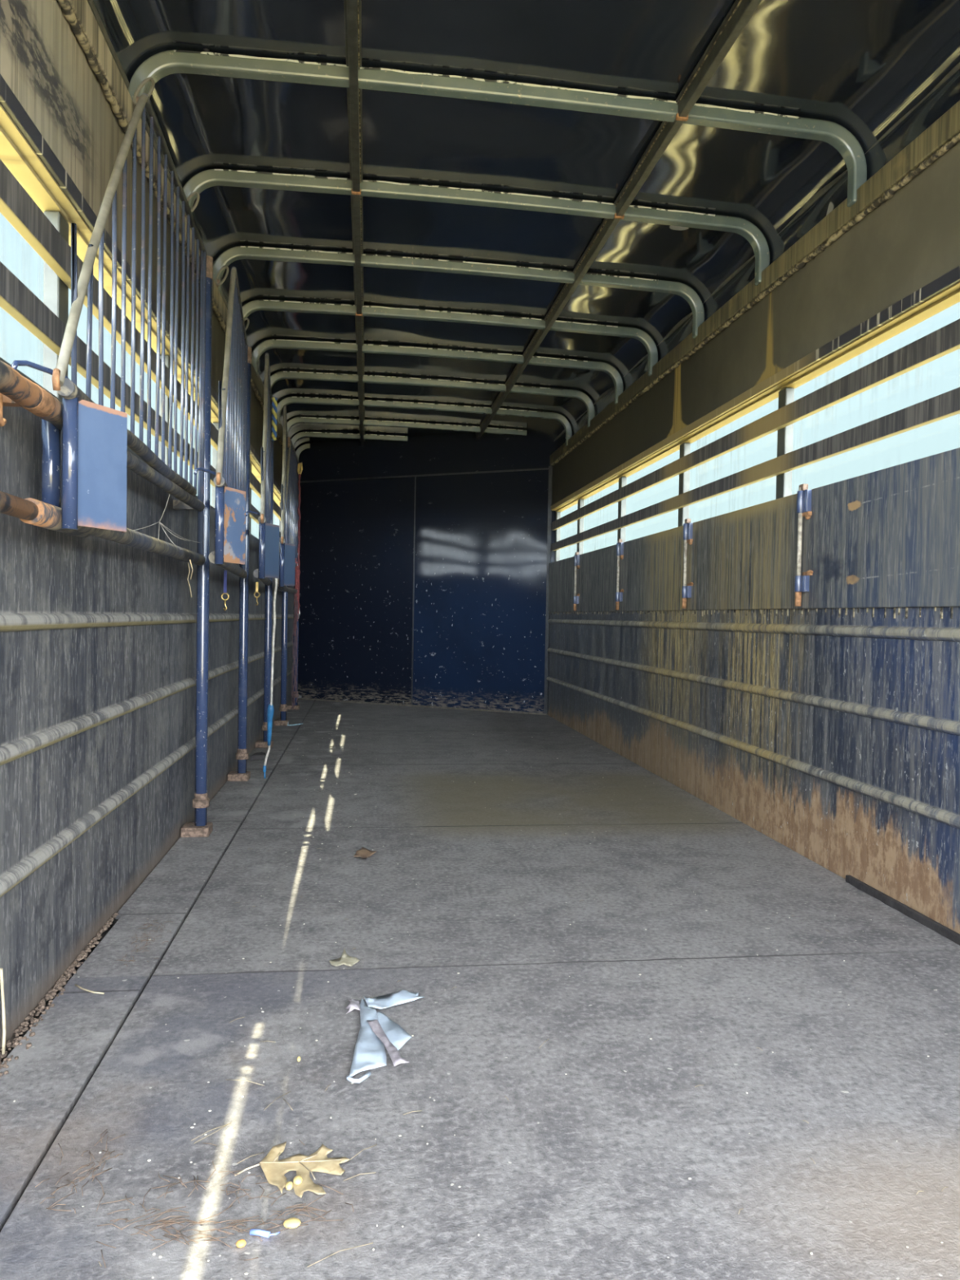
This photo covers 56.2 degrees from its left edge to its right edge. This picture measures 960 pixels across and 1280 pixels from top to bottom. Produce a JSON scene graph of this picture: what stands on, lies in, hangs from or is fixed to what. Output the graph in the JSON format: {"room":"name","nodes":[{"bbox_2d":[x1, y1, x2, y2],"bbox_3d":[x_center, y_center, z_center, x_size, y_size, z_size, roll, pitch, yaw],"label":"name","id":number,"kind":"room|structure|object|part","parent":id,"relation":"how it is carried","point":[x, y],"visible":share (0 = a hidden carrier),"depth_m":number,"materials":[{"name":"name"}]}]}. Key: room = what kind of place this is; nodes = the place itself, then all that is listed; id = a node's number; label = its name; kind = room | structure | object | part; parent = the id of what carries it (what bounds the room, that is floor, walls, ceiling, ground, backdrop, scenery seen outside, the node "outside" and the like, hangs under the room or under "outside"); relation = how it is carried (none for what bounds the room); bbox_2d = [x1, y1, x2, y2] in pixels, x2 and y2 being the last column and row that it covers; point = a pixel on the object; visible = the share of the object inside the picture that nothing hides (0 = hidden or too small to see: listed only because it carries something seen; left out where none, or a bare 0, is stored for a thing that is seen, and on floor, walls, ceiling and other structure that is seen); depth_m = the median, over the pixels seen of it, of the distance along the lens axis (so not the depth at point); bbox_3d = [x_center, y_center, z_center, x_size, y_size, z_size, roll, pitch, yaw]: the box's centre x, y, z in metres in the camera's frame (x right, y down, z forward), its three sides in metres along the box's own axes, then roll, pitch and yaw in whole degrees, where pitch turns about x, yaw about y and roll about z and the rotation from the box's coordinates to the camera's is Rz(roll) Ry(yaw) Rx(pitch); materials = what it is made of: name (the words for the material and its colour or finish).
{"room":"cargo space","nodes":[
{"label":"cargo space","id":0,"kind":"room"},
{"bbox_2d":[0,0,293,1053],"bbox_3d":[-1.160,-0.392,3.765,0.102,2.450,9.580,1,1,-7],"label":"wall","id":1,"kind":"structure","parent":0,"point":[98,635],"depth_m":2.11,"materials":[{"name":"metal"}]},
{"bbox_2d":[0,360,204,537],"bbox_3d":[-0.826,-0.324,1.815,0.105,0.236,2.505,1,1,-7],"label":"wall rail","id":2,"kind":"object","parent":1,"relation":"attached to","point":[15,389],"visible":0.73,"depth_m":1.59,"materials":[{"name":"metal"}]},
{"bbox_2d":[133,493,199,545],"bbox_3d":[-0.920,-0.362,2.679,0.063,0.186,0.873,1,1,-2],"label":"cobweb","id":3,"kind":"object","parent":2,"relation":"attached to","point":[169,494],"visible":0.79,"depth_m":2.63},
{"bbox_3d":[-1.131,-1.221,3.745,0.040,0.430,9.580,1,1,-7],"label":"panel","id":4,"kind":"part","parent":1,"relation":"part of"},
{"bbox_2d":[0,73,293,540],"bbox_3d":[-1.151,-0.796,3.755,0.085,0.486,9.580,1,1,-7],"label":"window","id":5,"kind":"structure","parent":1,"relation":"in","point":[38,197],"depth_m":1.96,"materials":[{"name":"paint"}]},
{"bbox_3d":[-0.945,-0.730,2.005,0.034,0.420,0.066,1,1,-7],"label":"post","id":6,"kind":"part","parent":5,"relation":"part of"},
{"bbox_3d":[-1.071,-0.538,3.051,0.073,0.010,8.150,1,1,-7],"label":"sill","id":7,"kind":"part","parent":5,"relation":"part of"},
{"bbox_3d":[-1.083,-0.760,3.096,0.034,0.420,0.066,1,1,-7],"label":"post","id":8,"kind":"part","parent":5,"relation":"part of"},
{"bbox_3d":[-1.218,-0.790,4.167,0.034,0.420,0.066,1,1,-7],"label":"post","id":9,"kind":"part","parent":5,"relation":"part of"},
{"bbox_3d":[-1.355,-0.820,5.248,0.034,0.420,0.066,1,1,-7],"label":"post","id":10,"kind":"part","parent":5,"relation":"part of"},
{"bbox_2d":[56,0,282,447],"bbox_3d":[-1.111,-1.405,3.743,0.054,0.101,9.580,1,1,-7],"label":"top rail","id":11,"kind":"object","parent":1,"relation":"attached to","point":[81,18],"depth_m":2.23,"materials":[{"name":"metal"}]},
{"bbox_2d":[133,77,155,106],"bbox_3d":[-0.904,-1.468,2.416,0.058,0.100,0.027,0,2,-21],"label":"ring","id":12,"kind":"object","parent":11,"relation":"on","point":[144,82],"visible":0.68,"depth_m":2.42,"materials":[{"name":"metal"}]},
{"bbox_2d":[185,191,199,217],"bbox_3d":[-0.987,-1.486,3.070,0.058,0.100,0.027,0,2,-21],"label":"ring","id":13,"kind":"object","parent":11,"relation":"on","point":[193,193],"visible":0.6,"depth_m":3.07,"materials":[{"name":"metal"}]},
{"bbox_2d":[214,266,228,287],"bbox_3d":[-1.070,-1.504,3.725,0.058,0.100,0.027,0,2,-21],"label":"ring","id":14,"kind":"object","parent":11,"relation":"on","point":[217,281],"visible":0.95,"depth_m":3.72,"materials":[{"name":"metal"}]},
{"bbox_2d":[244,317,248,330],"bbox_3d":[-1.153,-1.522,4.379,0.058,0.100,0.027,0,2,-21],"label":"ring","id":15,"kind":"object","parent":11,"relation":"on","point":[246,318],"visible":0.39,"depth_m":4.38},
{"bbox_3d":[-1.650,-0.891,7.798,0.040,0.455,1.430,1,1,-7],"label":"blank panel","id":16,"kind":"part","parent":1,"relation":"part of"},
{"bbox_2d":[0,701,315,1231],"bbox_3d":[-0.074,0.736,3.903,2.232,0.046,9.520,1,1,-7],"label":"floor","id":17,"kind":"structure","parent":0,"point":[104,934],"depth_m":1.87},
{"bbox_2d":[0,990,139,1230],"bbox_3d":[-0.620,0.784,0.474,0.162,0.013,2.853,1,1,-7],"label":"mat","id":18,"kind":"object","parent":17,"relation":"on","point":[47,1079],"visible":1,"depth_m":1.54,"materials":[{"name":"rubber"}]},
{"bbox_2d":[0,968,5,1054],"bbox_3d":[-0.854,0.665,1.612,0.021,0.152,0.010,2,2,44],"label":"stick","id":19,"kind":"object","parent":18,"relation":"on","point":[2,985],"visible":1,"depth_m":1.61,"materials":[{"name":"wood"}]},
{"bbox_2d":[0,912,119,1076],"bbox_3d":[-0.829,0.742,1.604,0.079,0.008,1.557,1,1,-7],"label":"crumbs","id":20,"kind":"object","parent":18,"relation":"on","point":[24,1027],"visible":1,"depth_m":1.82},
{"bbox_2d":[58,913,186,995],"bbox_3d":[-0.830,0.738,2.134,0.162,0.013,0.495,1,1,-7],"label":"mat","id":21,"kind":"object","parent":17,"relation":"on","point":[104,971],"visible":0.77,"depth_m":2.09,"materials":[{"name":"rubber"}]},
{"bbox_2d":[75,983,104,994],"bbox_3d":[-0.824,0.733,1.888,0.089,0.007,0.014,2,2,28],"label":"twig","id":22,"kind":"object","parent":21,"relation":"on","point":[77,985],"visible":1,"depth_m":1.88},
{"bbox_2d":[115,821,241,919],"bbox_3d":[-0.937,0.716,2.910,0.180,0.013,1.072,1,1,-7],"label":"mat","id":23,"kind":"object","parent":17,"relation":"on","point":[175,885],"visible":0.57,"depth_m":2.73,"materials":[{"name":"rubber"}]},
{"bbox_2d":[180,255,213,837],"bbox_3d":[-1.001,-0.328,3.212,0.097,2.056,0.090,1,1,-7],"label":"support post","id":24,"kind":"object","parent":23,"relation":"on","point":[200,827],"visible":0.84,"depth_m":3.20,"materials":[{"name":"metal"}]},
{"bbox_2d":[10,93,206,565],"bbox_3d":[-0.837,-0.776,2.319,0.135,1.114,1.679,1,1,-9],"label":"divider","id":25,"kind":"object","parent":24,"relation":"attached to","point":[96,438],"visible":0.97,"depth_m":2.00,"materials":[{"name":"paint"}]},
{"bbox_3d":[-0.755,-0.456,1.552,0.013,0.036,0.134,2,2,20],"label":"latch rod","id":26,"kind":"part","parent":25,"relation":"part of","materials":[{"name":"blue paint"}]},
{"bbox_3d":[-0.706,-0.323,1.696,0.024,0.229,0.150,1,1,10],"label":"shoulder plate","id":27,"kind":"part","parent":25,"relation":"part of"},
{"bbox_3d":[-0.834,-0.463,2.254,0.032,0.038,1.376,1,1,-9],"label":"rail","id":28,"kind":"part","parent":25,"relation":"part of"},
{"bbox_3d":[-0.872,-0.253,2.414,0.039,0.051,1.460,1,1,-8],"label":"rail","id":29,"kind":"part","parent":25,"relation":"part of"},
{"bbox_3d":[-0.885,-1.331,2.644,0.017,0.023,0.942,1,1,-9],"label":"rail","id":30,"kind":"part","parent":25,"relation":"part of","materials":[{"name":"metal"}]},
{"bbox_2d":[186,560,193,597],"bbox_3d":[-0.892,-0.189,2.768,0.018,0.116,0.008,1,1,-7],"label":"string","id":31,"kind":"object","parent":25,"relation":"hanging from","point":[189,560],"visible":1,"depth_m":2.77,"materials":[{"name":"fabric"}]},
{"bbox_2d":[193,768,273,823],"bbox_3d":[-1.079,0.685,4.027,0.180,0.013,1.180,1,1,-7],"label":"mat","id":32,"kind":"object","parent":17,"relation":"on","point":[234,800],"visible":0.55,"depth_m":3.88,"materials":[{"name":"rubber"}]},
{"bbox_2d":[227,346,251,781],"bbox_3d":[-1.137,-0.358,4.288,0.097,2.056,0.090,1,1,-7],"label":"support post","id":33,"kind":"object","parent":32,"relation":"on","point":[242,754],"visible":0.79,"depth_m":4.28,"materials":[{"name":"metal"}]},
{"bbox_2d":[193,266,248,577],"bbox_3d":[-0.925,-0.806,3.404,0.135,1.114,1.679,1,2,-12],"label":"divider","id":34,"kind":"object","parent":33,"relation":"attached to","point":[230,478],"visible":1,"depth_m":3.00,"materials":[{"name":"paint"}]},
{"bbox_3d":[-0.800,-0.484,2.643,0.013,0.036,0.134,1,2,17],"label":"latch rod","id":35,"kind":"part","parent":34,"relation":"part of","materials":[{"name":"blue paint"}]},
{"bbox_3d":[-0.918,-0.492,3.340,0.032,0.038,1.376,1,2,-12],"label":"rail","id":36,"kind":"part","parent":34,"relation":"part of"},
{"bbox_2d":[221,570,229,610],"bbox_3d":[-0.996,-0.194,3.519,0.032,0.158,0.005,1,1,-7],"label":"hook","id":37,"kind":"object","parent":34,"relation":"hanging from","point":[224,571],"visible":0.99,"depth_m":3.52,"materials":[{"name":"gold metal"}]},
{"bbox_3d":[-0.965,-0.282,3.497,0.039,0.051,1.460,1,1,-12],"label":"rail","id":38,"kind":"part","parent":34,"relation":"part of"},
{"bbox_3d":[-0.759,-0.352,2.789,0.024,0.229,0.151,1,1,7],"label":"shoulder plate","id":39,"kind":"part","parent":34,"relation":"part of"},
{"bbox_3d":[-0.992,-1.361,3.725,0.017,0.023,0.942,1,2,-12],"label":"rail","id":40,"kind":"part","parent":34,"relation":"part of","materials":[{"name":"metal"}]},
{"bbox_2d":[246,731,295,769],"bbox_3d":[-1.247,0.648,5.356,0.180,0.013,1.500,1,1,-7],"label":"mat","id":41,"kind":"object","parent":17,"relation":"on","point":[282,740],"visible":0.65,"depth_m":5.23,"materials":[{"name":"rubber"}]},
{"bbox_2d":[250,751,266,760],"bbox_3d":[-1.214,0.637,4.957,0.078,0.030,0.178,1,1,-7],"label":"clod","id":42,"kind":"object","parent":41,"relation":"on","point":[256,756],"visible":0.94,"depth_m":4.89,"materials":[{"name":"black soil"}]},
{"bbox_2d":[255,400,274,747],"bbox_3d":[-1.274,-0.388,5.364,0.097,2.056,0.090,1,1,-7],"label":"support post","id":43,"kind":"object","parent":41,"relation":"on","point":[268,588],"visible":0.45,"depth_m":5.36,"materials":[{"name":"metal"}]},
{"bbox_2d":[245,352,279,585],"bbox_3d":[-1.060,-0.836,4.481,0.135,1.114,1.679,1,2,-12],"label":"divider","id":44,"kind":"object","parent":43,"relation":"attached to","point":[268,534],"visible":1,"depth_m":3.89,"materials":[{"name":"paint"}]},
{"bbox_3d":[-0.933,-0.514,3.719,0.013,0.036,0.134,1,2,17],"label":"latch rod","id":45,"kind":"part","parent":44,"relation":"part of","materials":[{"name":"blue paint"}]},
{"bbox_2d":[253,582,260,605],"bbox_3d":[-1.113,-0.231,4.491,0.032,0.118,0.005,1,1,-7],"label":"hook","id":46,"kind":"object","parent":44,"relation":"hanging from","point":[256,583],"visible":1,"depth_m":4.49,"materials":[{"name":"gold metal"}]},
{"bbox_3d":[-1.099,-0.312,4.574,0.039,0.051,1.460,1,1,-12],"label":"rail","id":47,"kind":"part","parent":44,"relation":"part of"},
{"bbox_3d":[-1.052,-0.522,4.416,0.032,0.038,1.376,1,2,-12],"label":"rail","id":48,"kind":"part","parent":44,"relation":"part of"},
{"bbox_3d":[-1.128,-1.391,4.801,0.017,0.023,0.942,1,2,-12],"label":"rail","id":49,"kind":"part","parent":44,"relation":"part of","materials":[{"name":"metal"}]},
{"bbox_2d":[262,578,277,778],"bbox_3d":[-0.974,0.181,4.217,0.034,0.984,0.272,0,2,-23],"label":"hanging cord","id":50,"kind":"object","parent":44,"relation":"hanging from","point":[270,710],"visible":0.98,"depth_m":4.24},
{"bbox_3d":[-0.893,-0.382,3.866,0.024,0.229,0.151,1,1,7],"label":"shoulder plate","id":51,"kind":"part","parent":44,"relation":"part of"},
{"bbox_2d":[271,396,277,440],"bbox_3d":[-1.186,-1.274,5.189,0.032,0.250,0.032,1,1,-7],"label":"rope","id":52,"kind":"object","parent":44,"relation":"hanging from","point":[274,404],"visible":1,"depth_m":5.18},
{"bbox_2d":[271,699,315,733],"bbox_3d":[-1.485,0.596,7.240,0.180,0.013,2.300,1,1,-7],"label":"mat","id":53,"kind":"object","parent":17,"relation":"on","point":[294,716],"visible":0.7,"depth_m":7.02,"materials":[{"name":"rubber"}]},
{"bbox_2d":[274,436,289,725],"bbox_3d":[-1.410,-0.418,6.440,0.097,2.056,0.090,1,1,-7],"label":"support post","id":54,"kind":"object","parent":53,"relation":"on","point":[282,721],"visible":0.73,"depth_m":6.44,"materials":[{"name":"metal"}]},
{"bbox_2d":[277,404,295,589],"bbox_3d":[-1.205,-0.866,5.555,0.135,1.114,1.679,1,1,-12],"label":"divider","id":55,"kind":"object","parent":54,"relation":"attached to","point":[286,551],"visible":0.95,"depth_m":4.93,"materials":[{"name":"paint"}]},
{"bbox_3d":[-1.244,-0.343,5.648,0.039,0.051,1.460,1,1,-11],"label":"rail","id":56,"kind":"part","parent":55,"relation":"part of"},
{"bbox_3d":[-1.044,-0.412,4.938,0.024,0.229,0.150,1,1,8],"label":"shoulder plate","id":57,"kind":"part","parent":55,"relation":"part of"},
{"bbox_2d":[277,439,298,593],"bbox_3d":[-1.407,-0.900,6.633,0.054,1.109,1.653,1,1,-8],"label":"divider","id":58,"kind":"object","parent":54,"relation":"attached to","point":[292,476],"visible":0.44,"depth_m":6.76,"materials":[{"name":"paint"}]},
{"bbox_3d":[-1.426,-0.373,6.716,0.039,0.051,1.460,1,1,-8],"label":"rail","id":59,"kind":"part","parent":58,"relation":"part of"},
{"bbox_3d":[-1.436,-1.451,6.947,0.017,0.023,0.942,1,1,-8],"label":"rail","id":60,"kind":"part","parent":58,"relation":"part of","materials":[{"name":"metal"}]},
{"bbox_2d":[291,462,302,709],"bbox_3d":[-1.489,-0.441,7.326,0.058,2.015,0.104,1,1,1],"label":"lead rope","id":61,"kind":"object","parent":58,"relation":"hanging from","point":[296,596],"visible":0.97,"depth_m":7.31,"materials":[{"name":"fabric"}]},
{"bbox_3d":[-1.500,0.077,7.303,0.056,0.981,0.028,1,1,-7],"label":"thin cord","id":62,"kind":"part","parent":61,"relation":"part of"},
{"bbox_2d":[287,462,300,709],"bbox_3d":[-1.546,-0.448,7.516,0.097,2.056,0.090,1,1,-7],"label":"support post","id":63,"kind":"object","parent":53,"relation":"on","point":[296,706],"visible":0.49,"depth_m":7.52,"materials":[{"name":"metal"}]},
{"bbox_2d":[297,700,576,731],"bbox_3d":[-0.418,0.611,7.377,1.954,0.013,2.203,1,1,-7],"label":"rubber mat","id":64,"kind":"object","parent":17,"relation":"on","point":[322,715],"visible":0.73,"depth_m":6.93,"materials":[{"name":"rubber"}]},
{"bbox_2d":[277,730,635,764],"bbox_3d":[-0.191,0.661,5.581,1.954,0.013,1.420,1,1,-7],"label":"rubber mat","id":65,"kind":"object","parent":17,"relation":"on","point":[352,747],"visible":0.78,"depth_m":5.47,"materials":[{"name":"rubber"}]},
{"bbox_2d":[13,727,942,1279],"bbox_3d":[-0.053,0.699,3.844,2.021,0.003,5.506,1,1,-7],"label":"crumbs","id":66,"kind":"object","parent":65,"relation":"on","point":[148,1160],"visible":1,"depth_m":1.47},
{"bbox_2d":[0,950,959,1279],"bbox_3d":[0.433,0.798,0.647,1.954,0.013,2.930,1,1,-7],"label":"rubber mat","id":67,"kind":"object","parent":17,"relation":"on","point":[584,1173],"visible":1,"depth_m":1.41,"materials":[{"name":"rubber"}]},
{"bbox_2d":[35,920,353,1267],"bbox_3d":[-0.646,0.742,1.679,0.372,0.003,1.354,0,2,-29],"label":"pine needles","id":68,"kind":"object","parent":67,"relation":"on","point":[297,1210],"visible":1,"depth_m":1.20,"materials":[{"name":"plant"}]},
{"bbox_2d":[235,1239,246,1248],"bbox_3d":[-0.302,0.762,1.136,0.012,0.008,0.011,1,2,14],"label":"crumb","id":69,"kind":"object","parent":67,"relation":"on","point":[240,1243],"visible":1,"depth_m":1.13,"materials":[{"name":"food"}]},
{"bbox_2d":[249,1228,279,1238],"bbox_3d":[-0.277,0.761,1.155,0.038,0.008,0.012,1,1,-2],"label":"scrap","id":70,"kind":"object","parent":67,"relation":"on","point":[253,1232],"visible":1,"depth_m":1.15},
{"bbox_2d":[234,1141,349,1197],"bbox_3d":[-0.258,0.757,1.289,0.143,0.012,0.115,2,2,32],"label":"oak leaf","id":71,"kind":"object","parent":67,"relation":"on","point":[274,1170],"visible":1,"depth_m":1.29,"materials":[{"name":"plant"}]},
{"bbox_2d":[285,1181,293,1190],"bbox_3d":[-0.265,0.759,1.252,0.011,0.009,0.015,1,1,-7],"label":"corn kernel","id":72,"kind":"object","parent":71,"relation":"on","point":[289,1185],"visible":1,"depth_m":1.25,"materials":[{"name":"food"}]},
{"bbox_2d":[293,1175,302,1185],"bbox_3d":[-0.254,0.754,1.256,0.013,0.009,0.017,1,1,-7],"label":"corn kernel","id":73,"kind":"object","parent":71,"relation":"on","point":[297,1180],"visible":1,"depth_m":1.25,"materials":[{"name":"food"}]},
{"bbox_2d":[283,1217,301,1228],"bbox_3d":[-0.245,0.761,1.175,0.023,0.009,0.017,1,1,-7],"label":"corn kernel","id":74,"kind":"object","parent":67,"relation":"on","point":[293,1223],"visible":1,"depth_m":1.17,"materials":[{"name":"food"}]},
{"bbox_2d":[344,990,423,1083],"bbox_3d":[-0.177,0.741,1.709,0.164,0.021,0.357,1,1,-7],"label":"plastic wrapper","id":75,"kind":"object","parent":67,"relation":"on","point":[377,1030],"visible":1,"depth_m":1.69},
{"bbox_2d":[239,764,742,829],"bbox_3d":[-0.012,0.700,4.165,1.954,0.013,1.435,1,1,-7],"label":"rubber mat","id":76,"kind":"object","parent":17,"relation":"on","point":[424,795],"visible":0.79,"depth_m":3.99,"materials":[{"name":"rubber"}]},
{"bbox_2d":[152,822,959,975],"bbox_3d":[0.167,0.728,2.752,1.954,0.035,1.415,1,1,-7],"label":"rubber mat","id":77,"kind":"object","parent":17,"relation":"on","point":[468,894],"depth_m":2.53,"materials":[{"name":"rubber"}]},
{"bbox_2d":[328,948,359,966],"bbox_3d":[-0.308,0.734,2.074,0.063,0.008,0.102,1,2,19],"label":"dry leaf","id":78,"kind":"object","parent":77,"relation":"on","point":[345,959],"visible":1,"depth_m":2.06,"materials":[{"name":"plant"}]},
{"bbox_2d":[353,846,376,857],"bbox_3d":[-0.385,0.706,2.970,0.066,0.014,0.123,1,2,12],"label":"dry leaf","id":79,"kind":"object","parent":77,"relation":"on","point":[363,852],"visible":1,"depth_m":2.99,"materials":[{"name":"plant"}]},
{"bbox_2d":[97,825,948,1266],"bbox_3d":[0.115,0.741,2.241,1.586,0.003,2.337,1,1,-7],"label":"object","id":80,"kind":"object","parent":77,"relation":"on","point":[622,825],"visible":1,"depth_m":1.37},
{"bbox_3d":[1.176,0.747,2.479,0.019,0.022,0.620,1,1,-7],"label":"rubber strip","id":81,"kind":"part","parent":77,"relation":"part of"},
{"bbox_2d":[297,431,555,715],"bbox_3d":[-0.572,-0.599,7.943,2.608,2.470,0.063,2,2,24],"label":"wall","id":82,"kind":"structure","parent":0,"point":[424,561],"depth_m":7.88,"materials":[{"name":"metal"}]},
{"bbox_2d":[87,0,959,451],"bbox_3d":[-0.054,-1.549,3.908,2.243,0.295,9.651,1,1,-7],"label":"ceiling","id":83,"kind":"structure","parent":0,"point":[884,72],"depth_m":3.02,"materials":[{"name":"blue paint"}]},
{"bbox_2d":[295,443,310,461],"bbox_3d":[-1.643,-1.677,8.306,0.146,0.271,0.045,1,1,-7],"label":"bow","id":84,"kind":"object","parent":83,"relation":"attached to","point":[304,446],"visible":0.66,"depth_m":8.28,"materials":[{"name":"grey metal"}]},
{"bbox_2d":[291,431,407,448],"bbox_3d":[-1.141,-1.657,7.814,1.019,0.272,0.049,1,1,-7],"label":"bow","id":85,"kind":"object","parent":83,"relation":"attached to","point":[298,436],"visible":0.88,"depth_m":7.79,"materials":[{"name":"teal paint"}]},
{"bbox_2d":[343,0,364,445],"bbox_3d":[-0.489,-1.645,3.584,0.044,0.056,9.123,1,1,-7],"label":"stringer","id":86,"kind":"object","parent":83,"relation":"attached to","point":[352,8],"visible":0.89,"depth_m":3.04,"materials":[{"name":"paint"}]},
{"bbox_2d":[287,416,526,436],"bbox_3d":[-0.596,-1.634,7.298,1.972,0.272,0.050,1,1,-7],"label":"bow","id":87,"kind":"object","parent":83,"relation":"attached to","point":[291,423],"visible":0.89,"depth_m":7.27,"materials":[{"name":"teal paint"}]},
{"bbox_2d":[276,395,572,446],"bbox_3d":[-0.399,-1.614,6.638,2.197,0.272,0.050,1,1,-7],"label":"bow","id":88,"kind":"object","parent":83,"relation":"attached to","point":[293,399],"visible":0.92,"depth_m":6.62,"materials":[{"name":"teal paint"}]},
{"bbox_2d":[270,370,595,427],"bbox_3d":[-0.313,-1.595,5.964,2.197,0.272,0.050,1,1,-7],"label":"bow","id":89,"kind":"object","parent":83,"relation":"attached to","point":[282,375],"visible":0.88,"depth_m":5.95,"materials":[{"name":"teal paint"}]},
{"bbox_2d":[251,338,623,404],"bbox_3d":[-0.228,-1.576,5.289,2.197,0.272,0.050,1,1,-7],"label":"bow","id":90,"kind":"object","parent":83,"relation":"attached to","point":[265,345],"visible":0.91,"depth_m":5.27,"materials":[{"name":"teal paint"}]},
{"bbox_2d":[241,299,657,376],"bbox_3d":[-0.146,-1.558,4.645,2.197,0.272,0.050,1,1,-7],"label":"bow","id":91,"kind":"object","parent":83,"relation":"attached to","point":[251,307],"visible":0.87,"depth_m":4.63,"materials":[{"name":"teal paint"}]},
{"bbox_2d":[213,245,704,338],"bbox_3d":[-0.064,-1.540,3.990,2.197,0.272,0.050,1,1,-7],"label":"bow","id":92,"kind":"object","parent":83,"relation":"attached to","point":[232,255],"visible":0.93,"depth_m":3.97,"materials":[{"name":"teal paint"}]},
{"bbox_2d":[179,168,769,285],"bbox_3d":[0.021,-1.522,3.326,2.197,0.272,0.050,1,1,-7],"label":"bow","id":93,"kind":"object","parent":83,"relation":"attached to","point":[204,180],"visible":0.9,"depth_m":3.31,"materials":[{"name":"teal paint"}]},
{"bbox_2d":[128,49,866,207],"bbox_3d":[0.105,-1.503,2.656,2.197,0.272,0.050,1,1,-7],"label":"bow","id":94,"kind":"object","parent":83,"relation":"attached to","point":[160,65],"visible":0.91,"depth_m":2.63,"materials":[{"name":"teal paint"}]},
{"bbox_2d":[475,0,761,439],"bbox_3d":[0.515,-1.607,3.416,0.044,0.056,8.534,1,1,-7],"label":"stringer","id":95,"kind":"object","parent":94,"relation":"attached to","point":[741,11],"visible":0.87,"depth_m":2.97,"materials":[{"name":"paint"}]},
{"bbox_2d":[614,213,624,218],"bbox_3d":[0.521,-1.586,3.365,0.034,0.015,0.012,1,1,-7],"label":"light","id":96,"kind":"object","parent":95,"relation":"attached to","point":[617,215],"depth_m":3.36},
{"bbox_2d":[675,112,688,120],"bbox_3d":[0.606,-1.567,2.696,0.034,0.015,0.012,1,1,-7],"label":"light","id":97,"kind":"object","parent":95,"relation":"attached to","point":[679,116],"depth_m":2.69,"materials":[{"name":"orange"}]},
{"bbox_2d":[546,140,959,933],"bbox_3d":[1.125,-0.342,3.390,0.102,2.450,8.260,1,1,-7],"label":"wall","id":98,"kind":"structure","parent":0,"point":[828,726],"depth_m":3.07,"materials":[{"name":"metal"}]},
{"bbox_2d":[573,551,579,610],"bbox_3d":[0.687,-0.415,6.357,0.030,0.416,0.086,1,2,-13],"label":"post","id":99,"kind":"object","parent":98,"relation":"attached to","point":[576,557],"visible":1,"depth_m":6.38,"materials":[{"name":"metal"}]},
{"bbox_3d":[0.677,-0.414,6.386,0.015,0.400,0.015,1,1,-7],"label":"rod","id":100,"kind":"part","parent":99,"relation":"part of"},
{"bbox_2d":[615,538,623,609],"bbox_3d":[0.824,-0.385,5.276,0.030,0.416,0.086,1,2,-13],"label":"post","id":101,"kind":"object","parent":98,"relation":"attached to","point":[620,545],"visible":1,"depth_m":5.30,"materials":[{"name":"metal"}]},
{"bbox_3d":[0.814,-0.384,5.306,0.015,0.400,0.015,1,1,-7],"label":"rod","id":102,"kind":"part","parent":101,"relation":"part of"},
{"bbox_2d":[681,518,693,608],"bbox_3d":[0.965,-0.354,4.160,0.030,0.416,0.086,1,2,-13],"label":"post","id":103,"kind":"object","parent":98,"relation":"attached to","point":[687,526],"visible":1,"depth_m":4.18,"materials":[{"name":"metal"}]},
{"bbox_3d":[0.955,-0.353,4.190,0.015,0.400,0.015,1,1,-7],"label":"rod","id":104,"kind":"part","parent":103,"relation":"part of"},
{"bbox_3d":[1.103,-0.318,3.388,0.056,0.404,8.260,1,1,-7],"label":"rail panel","id":105,"kind":"part","parent":98,"relation":"part of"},
{"bbox_2d":[549,100,959,466],"bbox_3d":[1.112,-1.356,3.360,0.054,0.103,8.260,1,1,-7],"label":"top rail","id":106,"kind":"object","parent":98,"relation":"attached to","point":[944,134],"depth_m":3.09,"materials":[{"name":"metal"}]},
{"bbox_2d":[551,265,959,561],"bbox_3d":[1.131,-0.746,3.379,0.085,0.486,8.260,1,1,-7],"label":"window","id":107,"kind":"structure","parent":98,"relation":"in","point":[943,292],"depth_m":3.24,"materials":[{"name":"paint"}]},
{"bbox_3d":[0.637,-0.841,7.395,0.034,0.420,0.066,1,1,-7],"label":"post","id":108,"kind":"part","parent":107,"relation":"part of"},
{"bbox_3d":[0.737,-0.819,6.602,0.034,0.420,0.066,1,1,-7],"label":"post","id":109,"kind":"part","parent":107,"relation":"part of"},
{"bbox_3d":[0.873,-0.789,5.531,0.034,0.420,0.066,1,1,-7],"label":"post","id":110,"kind":"part","parent":107,"relation":"part of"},
{"bbox_3d":[1.010,-0.759,4.450,0.034,0.420,0.066,1,1,-7],"label":"post","id":111,"kind":"part","parent":107,"relation":"part of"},
{"bbox_3d":[1.145,-0.729,3.379,0.034,0.420,0.066,1,1,-7],"label":"post","id":112,"kind":"part","parent":107,"relation":"part of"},
{"bbox_3d":[1.126,-1.172,3.367,0.040,0.430,8.260,1,1,-7],"label":"panel","id":113,"kind":"part","parent":98,"relation":"part of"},
{"bbox_2d":[794,484,813,606],"bbox_3d":[1.105,-0.323,3.055,0.030,0.416,0.086,1,2,-13],"label":"post","id":114,"kind":"object","parent":98,"relation":"attached to","point":[803,494],"visible":1,"depth_m":3.07,"materials":[{"name":"metal"}]},
{"bbox_3d":[1.095,-0.322,3.084,0.015,0.400,0.015,1,1,-7],"label":"rod","id":115,"kind":"part","parent":114,"relation":"part of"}
]}

